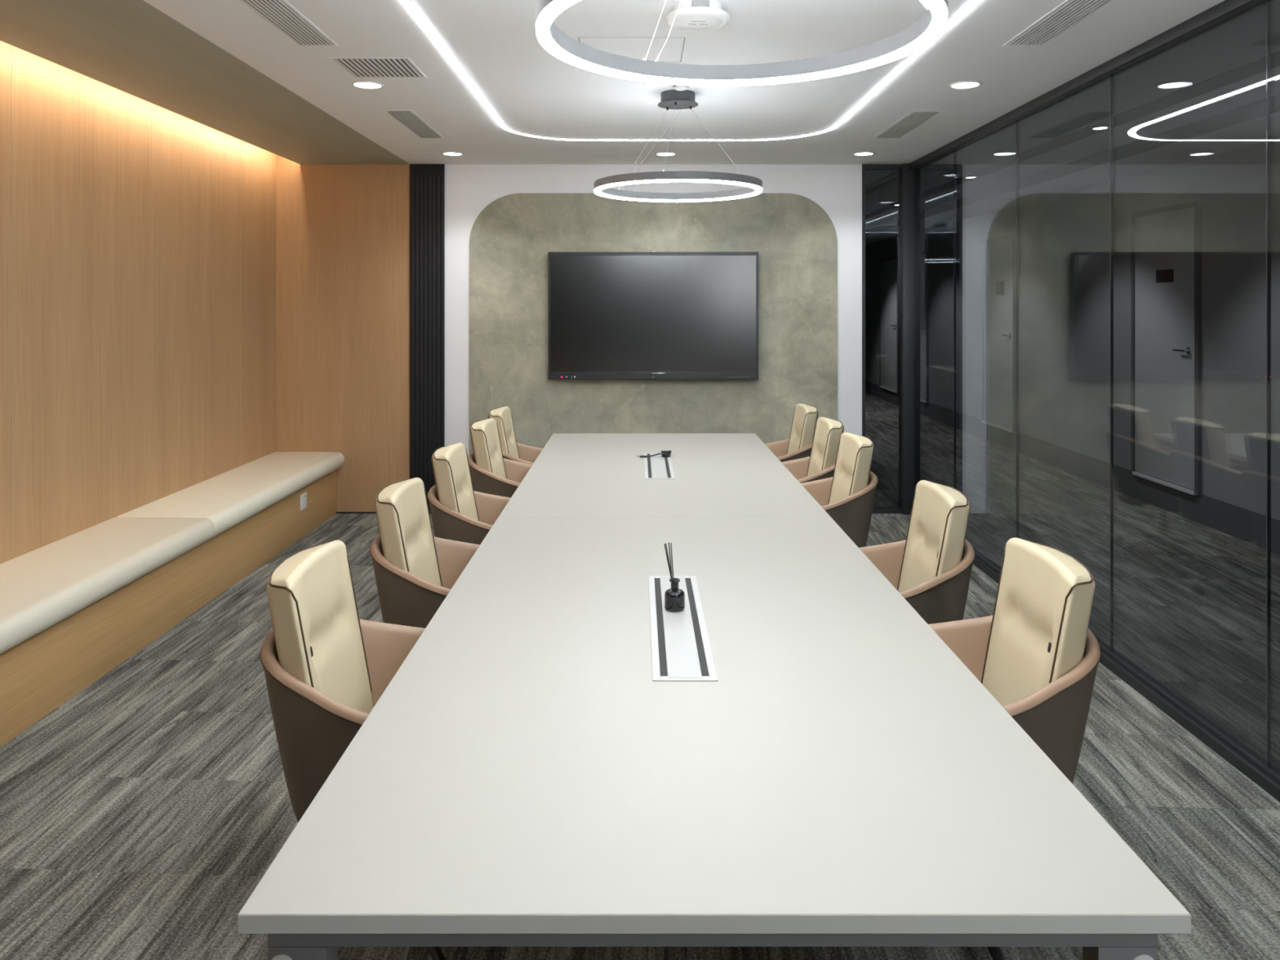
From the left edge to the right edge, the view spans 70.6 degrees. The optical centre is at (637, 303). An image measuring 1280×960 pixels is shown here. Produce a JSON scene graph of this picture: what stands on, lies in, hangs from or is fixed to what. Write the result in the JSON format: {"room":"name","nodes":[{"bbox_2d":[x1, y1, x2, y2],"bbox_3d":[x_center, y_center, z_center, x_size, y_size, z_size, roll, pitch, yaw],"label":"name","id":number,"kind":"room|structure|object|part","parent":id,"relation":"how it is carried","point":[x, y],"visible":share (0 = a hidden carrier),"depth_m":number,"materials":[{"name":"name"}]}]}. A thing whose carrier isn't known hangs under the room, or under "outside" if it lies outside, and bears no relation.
{"room":"conference room","nodes":[
{"label":"conference room","id":0,"kind":"room"},
{"bbox_2d":[0,40,275,564],"bbox_3d":[-2.830,0.130,3.050,0.060,2.980,7.900,0,0,0],"label":"wall","id":1,"kind":"structure","parent":0,"point":[82,144],"depth_m":4.89,"materials":[{"name":"brown wood"}]},
{"bbox_2d":[11,45,240,559],"bbox_3d":[-2.799,-0.080,4.045,0.002,2.460,4.655,0,0,0],"label":"trim","id":2,"kind":"structure","parent":1,"relation":"attached to","point":[11,46],"depth_m":5.21,"materials":[{"name":"beige wood"}]},
{"bbox_2d":[275,154,862,514],"bbox_3d":[-0.533,0.130,7.038,4.533,2.980,0.123,0,0,0],"label":"wall","id":3,"kind":"structure","parent":0,"point":[343,230],"depth_m":7.00,"materials":[{"name":"brown wood"}]},
{"bbox_2d":[336,511,376,513],"bbox_3d":[-2.045,1.614,6.997,0.570,0.012,0.006,0,0,0],"label":"baseboard","id":4,"kind":"structure","parent":3,"relation":"attached to","point":[336,512],"depth_m":6.99,"materials":[{"name":"grey metal"}]},
{"bbox_2d":[469,193,837,453],"bbox_3d":[0.118,0.382,6.994,2.847,2.476,0.012,0,0,0],"label":"wall panel","id":5,"kind":"object","parent":3,"relation":"attached to","point":[795,240],"visible":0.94,"depth_m":6.99,"materials":[{"name":"paint"}]},
{"bbox_2d":[547,251,758,379],"bbox_3d":[0.117,0.087,6.944,1.606,0.979,0.088,0,0,0],"label":"wall display","id":6,"kind":"object","parent":5,"relation":"attached to","point":[652,315],"visible":1,"depth_m":6.91,"materials":[{"name":"grey"}]},
{"bbox_2d":[862,164,901,513],"bbox_3d":[1.884,0.270,7.025,0.302,2.700,0.070,0,0,0],"label":"trim","id":7,"kind":"structure","parent":3,"relation":"attached to","point":[871,166],"depth_m":6.99,"materials":[{"name":"grey"}]},
{"bbox_2d":[0,392,1279,959],"bbox_3d":[0.675,1.645,8.050,7.150,0.050,18.100,0,0,0],"label":"floor","id":8,"kind":"structure","parent":0,"point":[140,815],"depth_m":3.21,"materials":[{"name":"carpet"}]},
{"bbox_2d":[0,469,337,746],"bbox_3d":[-2.565,1.444,3.050,0.470,0.352,7.900,0,0,0],"label":"bench","id":9,"kind":"object","parent":8,"relation":"on","point":[44,671],"visible":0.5,"depth_m":4.21,"materials":[{"name":"brown wood"}]},
{"bbox_2d":[0,517,214,653],"bbox_3d":[-2.532,1.204,3.776,0.534,0.127,2.144,0,0,0],"label":"bench cushion","id":10,"kind":"object","parent":9,"relation":"on","point":[40,588],"visible":1,"depth_m":3.98,"materials":[{"name":"beige leather"}]},
{"bbox_2d":[116,451,344,538],"bbox_3d":[-2.532,1.204,5.925,0.534,0.127,2.146,0,0,0],"label":"bench cushion","id":11,"kind":"object","parent":9,"relation":"on","point":[228,499],"visible":0.88,"depth_m":5.62,"materials":[{"name":"beige leather"}]},
{"bbox_2d":[300,492,306,511],"bbox_3d":[-2.326,1.372,6.290,0.009,0.110,0.110,0,0,0],"label":"wall socket","id":12,"kind":"object","parent":9,"relation":"attached to","point":[304,496],"visible":1,"depth_m":6.29,"materials":[{"name":"white plastic"}]},
{"bbox_2d":[260,540,445,959],"bbox_3d":[-0.638,1.135,2.367,0.624,0.967,0.614,0,0,0],"label":"chair","id":13,"kind":"object","parent":8,"relation":"on","point":[326,668],"visible":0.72,"depth_m":2.22,"materials":[{"name":"brown leather"}]},
{"bbox_2d":[266,540,373,714],"bbox_3d":[-0.832,0.920,2.361,0.199,0.539,0.400,0,0,0],"label":"cushion","id":14,"kind":"object","parent":13,"relation":"on","point":[318,639],"depth_m":2.31,"materials":[{"name":"beige leather"}]},
{"bbox_2d":[369,477,479,627],"bbox_3d":[-0.638,1.135,3.282,0.624,0.967,0.614,0,0,1],"label":"chair","id":15,"kind":"object","parent":8,"relation":"on","point":[415,570],"visible":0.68,"depth_m":3.12,"materials":[{"name":"beige leather"}]},
{"bbox_2d":[374,477,441,586],"bbox_3d":[-0.832,0.920,3.278,0.199,0.539,0.400,0,0,1],"label":"cushion","id":16,"kind":"object","parent":15,"relation":"on","point":[406,540],"depth_m":3.21,"materials":[{"name":"beige leather"}]},
{"bbox_2d":[426,442,511,544],"bbox_3d":[-0.638,1.135,4.146,0.624,0.967,0.614,0,0,0],"label":"chair","id":17,"kind":"object","parent":8,"relation":"on","point":[459,513],"visible":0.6,"depth_m":3.98,"materials":[{"name":"beige leather"}]},
{"bbox_2d":[431,442,478,520],"bbox_3d":[-0.832,0.920,4.139,0.199,0.539,0.400,0,0,0],"label":"cushion","id":18,"kind":"object","parent":17,"relation":"on","point":[453,490],"depth_m":4.02,"materials":[{"name":"beige leather"}]},
{"bbox_2d":[467,417,532,497],"bbox_3d":[-0.638,1.135,5.067,0.624,0.967,0.614,0,0,1],"label":"chair","id":19,"kind":"object","parent":8,"relation":"on","point":[491,473],"visible":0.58,"depth_m":4.89,"materials":[{"name":"beige leather"}]},
{"bbox_2d":[469,417,506,478],"bbox_3d":[-0.832,0.920,5.063,0.199,0.539,0.400,0,0,1],"label":"cushion","id":20,"kind":"object","parent":19,"relation":"on","point":[486,455],"depth_m":4.92,"materials":[{"name":"beige leather"}]},
{"bbox_2d":[488,406,543,464],"bbox_3d":[-0.638,1.135,5.672,0.624,0.967,0.614,0,0,0],"label":"chair","id":21,"kind":"object","parent":8,"relation":"on","point":[512,450],"visible":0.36,"depth_m":5.68,"materials":[{"name":"beige leather"}]},
{"bbox_2d":[488,406,519,457],"bbox_3d":[-0.832,0.920,5.665,0.199,0.539,0.400,0,0,0],"label":"cushion","id":22,"kind":"object","parent":21,"relation":"on","point":[502,415],"depth_m":5.62,"materials":[{"name":"beige leather"}]},
{"bbox_2d":[237,433,1191,959],"bbox_3d":[0.109,1.245,3.686,1.360,0.750,4.794,0,0,0],"label":"meeting table","id":23,"kind":"object","parent":8,"relation":"on","point":[524,776],"visible":1,"depth_m":1.67,"materials":[{"name":"laminate"}]},
{"bbox_3d":[-0.497,1.279,1.344,0.088,0.682,0.050,0,0,0],"label":"leg","id":24,"kind":"part","parent":23,"relation":"part of","materials":[{"name":"grey paint"}]},
{"bbox_2d":[644,453,675,479],"bbox_3d":[0.109,0.868,4.880,0.151,0.004,0.780,0,0,0],"label":"box","id":25,"kind":"object","parent":23,"relation":"on","point":[661,468],"visible":0.78,"depth_m":4.79,"materials":[{"name":"grey metal"}]},
{"bbox_2d":[636,450,671,457],"bbox_3d":[0.092,0.848,5.130,0.197,0.036,0.060,0,0,0],"label":"adapter","id":26,"kind":"object","parent":25,"relation":"on","point":[664,453],"visible":1,"depth_m":5.11,"materials":[{"name":"black plastic"}]},
{"bbox_3d":[0.109,0.866,4.879,0.079,0.001,0.758,0,0,0],"label":"lid","id":27,"kind":"part","parent":25,"relation":"part of","materials":[{"name":"silver metal"}]},
{"bbox_2d":[648,575,718,680],"bbox_3d":[0.109,0.868,2.486,0.151,0.004,0.800,0,0,0],"label":"power outlet","id":28,"kind":"object","parent":23,"relation":"on","point":[688,655],"visible":0.97,"depth_m":2.35,"materials":[{"name":"grey"}]},
{"bbox_2d":[663,542,684,612],"bbox_3d":[0.104,0.776,2.572,0.059,0.179,0.072,0,0,0],"label":"reed diffuser","id":29,"kind":"object","parent":28,"relation":"on","point":[674,597],"visible":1,"depth_m":2.55,"materials":[{"name":"black glass"}]},
{"bbox_3d":[0.109,0.866,2.485,0.079,0.001,0.778,0,0,0],"label":"lid","id":30,"kind":"part","parent":28,"relation":"part of","materials":[{"name":"silver metal"}]},
{"bbox_3d":[0.109,0.918,3.679,1.300,0.040,4.719,0,0,0],"label":"frame rail","id":31,"kind":"part","parent":23,"relation":"part of","materials":[{"name":"grey metal"}]},
{"bbox_3d":[0.715,1.279,1.344,0.088,0.682,0.050,0,0,0],"label":"leg","id":32,"kind":"part","parent":23,"relation":"part of","materials":[{"name":"grey paint"}]},
{"bbox_2d":[764,403,818,462],"bbox_3d":[0.862,1.135,5.833,0.624,0.967,0.614,0,0,0],"label":"chair","id":33,"kind":"object","parent":8,"relation":"on","point":[799,443],"visible":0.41,"depth_m":5.75,"materials":[{"name":"beige leather"}]},
{"bbox_2d":[786,403,818,453],"bbox_3d":[1.056,0.920,5.840,0.199,0.539,0.400,0,0,0],"label":"cushion","id":34,"kind":"object","parent":33,"relation":"on","point":[805,418],"depth_m":5.72,"materials":[{"name":"beige leather"}]},
{"bbox_2d":[781,417,844,483],"bbox_3d":[0.862,1.135,5.123,0.624,0.967,0.614,0,0,1],"label":"chair","id":35,"kind":"object","parent":8,"relation":"on","point":[820,464],"visible":0.34,"depth_m":5.08,"materials":[{"name":"beige leather"}]},
{"bbox_2d":[807,417,844,476],"bbox_3d":[1.056,0.920,5.126,0.199,0.539,0.400,0,0,1],"label":"cushion","id":36,"kind":"object","parent":35,"relation":"on","point":[828,433],"depth_m":5.05,"materials":[{"name":"beige leather"}]},
{"bbox_2d":[800,432,878,547],"bbox_3d":[0.862,1.135,4.483,0.624,0.967,0.614,0,0,0],"label":"chair","id":37,"kind":"object","parent":8,"relation":"on","point":[848,496],"visible":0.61,"depth_m":4.32,"materials":[{"name":"beige leather"}]},
{"bbox_2d":[828,432,874,504],"bbox_3d":[1.056,0.920,4.490,0.199,0.539,0.400,0,0,0],"label":"cushion","id":38,"kind":"object","parent":37,"relation":"on","point":[852,474],"depth_m":4.40,"materials":[{"name":"beige leather"}]},
{"bbox_2d":[898,163,919,515],"bbox_3d":[2.103,0.270,7.005,0.135,2.700,0.110,0,0,0],"label":"trim","id":39,"kind":"structure","parent":8,"relation":"on","point":[908,180],"depth_m":6.95,"materials":[{"name":"grey metal"}]},
{"bbox_2d":[858,480,975,624],"bbox_3d":[0.862,1.135,3.223,0.624,0.967,0.614,0,0,1],"label":"chair","id":40,"kind":"object","parent":8,"relation":"on","point":[931,569],"visible":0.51,"depth_m":3.11,"materials":[{"name":"beige leather"}]},
{"bbox_2d":[897,480,970,592],"bbox_3d":[1.056,0.920,3.227,0.199,0.539,0.400,0,0,1],"label":"cushion","id":41,"kind":"object","parent":40,"relation":"on","point":[935,544],"depth_m":3.16,"materials":[{"name":"beige leather"}]},
{"bbox_2d":[928,537,1101,959],"bbox_3d":[0.862,1.135,2.383,0.624,0.967,0.614,0,0,0],"label":"chair","id":42,"kind":"object","parent":8,"relation":"on","point":[1037,655],"visible":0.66,"depth_m":2.30,"materials":[{"name":"brown leather"}]},
{"bbox_2d":[982,537,1095,706],"bbox_3d":[1.056,0.920,2.389,0.199,0.539,0.400,0,0,0],"label":"cushion","id":43,"kind":"object","parent":42,"relation":"on","point":[1037,634],"depth_m":2.34,"materials":[{"name":"beige leather"}]},
{"bbox_2d":[909,509,1279,801],"bbox_3d":[2.126,1.589,3.025,0.082,0.062,7.850,0,0,0],"label":"trim","id":44,"kind":"structure","parent":8,"relation":"on","point":[1235,752],"depth_m":3.45,"materials":[{"name":"grey metal"}]},
{"bbox_2d":[953,150,955,488],"bbox_3d":[2.126,0.263,6.513,0.013,2.595,0.890,0,0,0],"label":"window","id":45,"kind":"structure","parent":44,"relation":"attached to","point":[954,151],"depth_m":6.07,"materials":[{"name":"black glass"}]},
{"bbox_2d":[1016,120,1018,537],"bbox_3d":[2.126,0.263,5.568,0.013,2.595,1.000,0,0,0],"label":"window","id":46,"kind":"structure","parent":44,"relation":"attached to","point":[1017,121],"depth_m":5.07,"materials":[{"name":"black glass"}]},
{"bbox_2d":[1110,74,1113,651],"bbox_3d":[2.126,0.263,4.563,0.013,2.595,1.010,0,0,0],"label":"window","id":47,"kind":"structure","parent":44,"relation":"attached to","point":[1111,75],"depth_m":4.06,"materials":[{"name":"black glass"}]},
{"bbox_2d":[1266,0,1271,766],"bbox_3d":[2.126,0.263,3.553,0.013,2.595,1.010,0,0,0],"label":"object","id":48,"kind":"structure","parent":44,"relation":"attached to","point":[1268,2],"depth_m":3.05,"materials":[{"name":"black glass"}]},
{"bbox_2d":[0,0,1279,244],"bbox_3d":[0.725,-1.145,8.050,7.050,0.130,17.900,0,0,0],"label":"ceiling","id":49,"kind":"structure","parent":0,"point":[532,91],"depth_m":4.45,"materials":[{"name":"white paint"}]},
{"bbox_2d":[236,0,337,45],"bbox_3d":[-1.339,-1.078,3.355,0.173,0.004,0.850,0,0,0],"label":"ceiling vent","id":50,"kind":"object","parent":49,"relation":"in","point":[280,15],"visible":1,"depth_m":3.46,"materials":[{"name":"white metal"}]},
{"bbox_2d":[351,80,383,88],"bbox_3d":[-1.330,-1.077,4.450,0.156,0.006,0.156,0,0,0],"label":"recessed light","id":51,"kind":"object","parent":49,"relation":"in","point":[361,84],"visible":1,"depth_m":4.44,"materials":[{"name":"white"}]},
{"bbox_2d":[328,57,426,77],"bbox_3d":[-1.181,-1.078,4.138,0.353,0.004,0.345,0,0,0],"label":"ceiling vent","id":52,"kind":"object","parent":49,"relation":"in","point":[354,67],"visible":1,"depth_m":4.13,"materials":[{"name":"white metal"}]},
{"bbox_2d":[382,110,444,138],"bbox_3d":[-1.341,-1.078,5.463,0.167,0.004,0.855,0,0,0],"label":"ceiling vent","id":53,"kind":"object","parent":49,"relation":"in","point":[410,120],"visible":1,"depth_m":5.41,"materials":[{"name":"white metal"}]},
{"bbox_2d":[441,151,463,155],"bbox_3d":[-1.330,-1.077,6.490,0.156,0.006,0.156,0,0,0],"label":"recessed light","id":54,"kind":"object","parent":49,"relation":"in","point":[450,153],"visible":1,"depth_m":6.49,"materials":[{"name":"white"}]},
{"bbox_2d":[577,37,685,62],"bbox_3d":[-0.025,-1.080,3.851,0.434,0.001,0.375,0,0,0],"label":"access hatch","id":55,"kind":"object","parent":49,"relation":"attached to","point":[672,51],"visible":0.69,"depth_m":3.80,"materials":[{"name":"grey paint"}]},
{"bbox_2d":[654,151,676,155],"bbox_3d":[0.200,-1.077,6.500,0.156,0.006,0.156,0,0,0],"label":"recessed light","id":56,"kind":"object","parent":49,"relation":"in","point":[660,153],"visible":1,"depth_m":6.49,"materials":[{"name":"white"}]},
{"bbox_2d":[594,89,762,202],"bbox_3d":[0.205,-0.826,4.640,0.860,0.509,0.860,0,0,0],"label":"pendant","id":57,"kind":"object","parent":49,"relation":"hanging from","point":[674,100],"visible":1,"depth_m":4.56,"materials":[{"name":"grey"}]},
{"bbox_2d":[594,178,762,202],"bbox_3d":[0.205,-0.576,4.640,0.858,0.010,0.858,0,0,0],"label":"diffuser","id":58,"kind":"object","parent":57,"relation":"attached to","point":[757,186],"depth_m":4.76,"materials":[{"name":"white plastic"}]},
{"bbox_2d":[672,84,688,90],"bbox_3d":[0.207,-1.060,4.390,0.096,0.041,0.096,0,0,0],"label":"smoke detector","id":59,"kind":"object","parent":49,"relation":"attached to","point":[677,87],"visible":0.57,"depth_m":4.37,"materials":[{"name":"white plastic"}]},
{"bbox_2d":[401,0,982,141],"bbox_3d":[0.190,-1.078,3.193,2.062,0.004,5.559,0,0,0],"label":"recessed light","id":60,"kind":"object","parent":49,"relation":"in","point":[410,6],"visible":1,"depth_m":4.29,"materials":[{"name":"white"}]},
{"bbox_2d":[666,0,729,31],"bbox_3d":[0.218,-1.047,3.290,0.232,0.067,0.232,0,0,0],"label":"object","id":61,"kind":"object","parent":49,"relation":"attached to","point":[693,15],"visible":0.99,"depth_m":3.23,"materials":[{"name":"white plastic"}]},
{"bbox_2d":[535,0,947,86],"bbox_3d":[0.212,-0.826,1.945,0.860,0.509,0.860,0,0,0],"label":"pendant","id":62,"kind":"object","parent":49,"relation":"hanging from","point":[932,23],"visible":1,"depth_m":2.22,"materials":[{"name":"grey"}]},
{"bbox_2d":[853,151,875,155],"bbox_3d":[1.620,-1.077,6.490,0.156,0.006,0.156,0,0,0],"label":"recessed light","id":63,"kind":"object","parent":49,"relation":"in","point":[858,153],"visible":1,"depth_m":6.49,"materials":[{"name":"white"}]},
{"bbox_2d":[872,111,943,138],"bbox_3d":[1.621,-1.078,5.475,0.183,0.004,0.830,0,0,0],"label":"ceiling vent","id":64,"kind":"object","parent":49,"relation":"in","point":[912,121],"visible":1,"depth_m":5.42,"materials":[{"name":"white metal"}]},
{"bbox_2d":[948,80,982,88],"bbox_3d":[1.610,-1.077,4.450,0.156,0.006,0.156,0,0,0],"label":"recessed light","id":65,"kind":"object","parent":49,"relation":"in","point":[962,84],"visible":1,"depth_m":4.44,"materials":[{"name":"white"}]},
{"bbox_2d":[1002,0,1117,45],"bbox_3d":[1.613,-1.078,3.355,0.181,0.004,0.850,0,0,0],"label":"ceiling vent","id":66,"kind":"object","parent":49,"relation":"in","point":[1069,14],"visible":1,"depth_m":3.46,"materials":[{"name":"white metal"}]},
{"bbox_2d":[865,93,1279,235],"bbox_3d":[3.440,-1.078,8.050,0.280,0.004,17.900,0,0,0],"label":"trim","id":67,"kind":"structure","parent":49,"relation":"attached to","point":[1256,109],"depth_m":6.38,"materials":[{"name":"black metal"}]},
{"bbox_2d":[865,51,1279,219],"bbox_3d":[2.820,-1.078,8.050,0.160,0.004,17.900,0,0,0],"label":"trim","id":68,"kind":"structure","parent":49,"relation":"attached to","point":[1258,66],"depth_m":5.19,"materials":[{"name":"black metal"}]},
{"bbox_2d":[964,176,976,178],"bbox_3d":[2.820,-1.073,7.670,0.096,0.005,0.096,0,0,0],"label":"spotlight","id":69,"kind":"object","parent":68,"relation":"attached to","point":[966,177],"visible":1,"depth_m":7.67,"materials":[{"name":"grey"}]},
{"bbox_2d":[909,0,1274,169],"bbox_3d":[2.126,-1.056,3.025,0.082,0.048,7.850,0,0,0],"label":"trim","id":70,"kind":"structure","parent":49,"relation":"attached to","point":[1227,11],"depth_m":4.00,"materials":[{"name":"grey metal"}]},
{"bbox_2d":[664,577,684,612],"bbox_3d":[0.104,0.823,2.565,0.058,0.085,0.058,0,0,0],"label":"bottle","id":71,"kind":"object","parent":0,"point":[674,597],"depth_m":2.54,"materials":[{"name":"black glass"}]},
{"bbox_2d":[865,137,1279,520],"bbox_3d":[4.200,0.160,8.050,0.100,2.480,17.900,0,0,0],"label":"wall","id":72,"kind":"structure","parent":0,"point":[1064,238],"depth_m":8.03,"materials":[{"name":"grey paint"}]},
{"bbox_2d":[879,256,898,392],"bbox_3d":[4.113,0.328,14.900,0.074,2.175,1.080,0,0,0],"label":"door","id":73,"kind":"structure","parent":72,"relation":"in","point":[888,267],"depth_m":14.86,"materials":[{"name":"grey paint"}]},
{"bbox_3d":[4.130,1.403,14.900,0.040,0.023,1.000,0,0,0],"label":"sill","id":74,"kind":"part","parent":73,"relation":"part of","materials":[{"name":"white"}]},
{"bbox_2d":[920,250,928,402],"bbox_3d":[4.113,0.328,13.350,0.074,2.175,0.880,0,0,0],"label":"door","id":75,"kind":"structure","parent":72,"relation":"in","point":[924,255],"depth_m":13.04,"materials":[{"name":"grey paint"}]},
{"bbox_2d":[982,234,1016,432],"bbox_3d":[4.113,0.328,10.375,0.074,2.175,0.930,0,0,0],"label":"door","id":76,"kind":"structure","parent":72,"relation":"in","point":[998,254],"depth_m":10.36,"materials":[{"name":"grey paint"}]},
{"bbox_3d":[4.130,1.403,10.375,0.040,0.023,0.850,0,0,0],"label":"sill","id":77,"kind":"part","parent":76,"relation":"part of","materials":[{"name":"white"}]},
{"bbox_3d":[4.103,0.350,10.077,0.054,0.052,0.146,0,0,0],"label":"handle","id":78,"kind":"part","parent":76,"relation":"part of","materials":[{"name":"silver metal"}]},
{"bbox_2d":[865,381,1279,555],"bbox_3d":[4.198,1.510,8.050,0.104,0.220,17.900,0,0,0],"label":"baseboard","id":79,"kind":"structure","parent":72,"relation":"attached to","point":[1243,524],"depth_m":7.72,"materials":[{"name":"grey"}]},
{"bbox_2d":[1130,200,1201,494],"bbox_3d":[4.113,0.328,7.110,0.074,2.175,0.900,0,0,0],"label":"door","id":80,"kind":"structure","parent":72,"relation":"in","point":[1166,242],"depth_m":7.07,"materials":[{"name":"grey paint"}]},
{"bbox_3d":[4.130,1.403,7.110,0.040,0.023,0.820,0,0,0],"label":"sill","id":81,"kind":"part","parent":80,"relation":"part of","materials":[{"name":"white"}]},
{"bbox_3d":[4.103,0.350,6.827,0.054,0.052,0.146,0,0,0],"label":"handle","id":82,"kind":"part","parent":80,"relation":"part of","materials":[{"name":"black metal"}]},
{"bbox_2d":[1091,125,1109,129],"bbox_3d":[2.820,-1.073,5.520,0.096,0.005,0.096,0,0,0],"label":"spotlight","id":83,"kind":"object","parent":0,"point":[1104,126],"visible":1,"depth_m":5.50,"materials":[{"name":"grey"}]}
]}

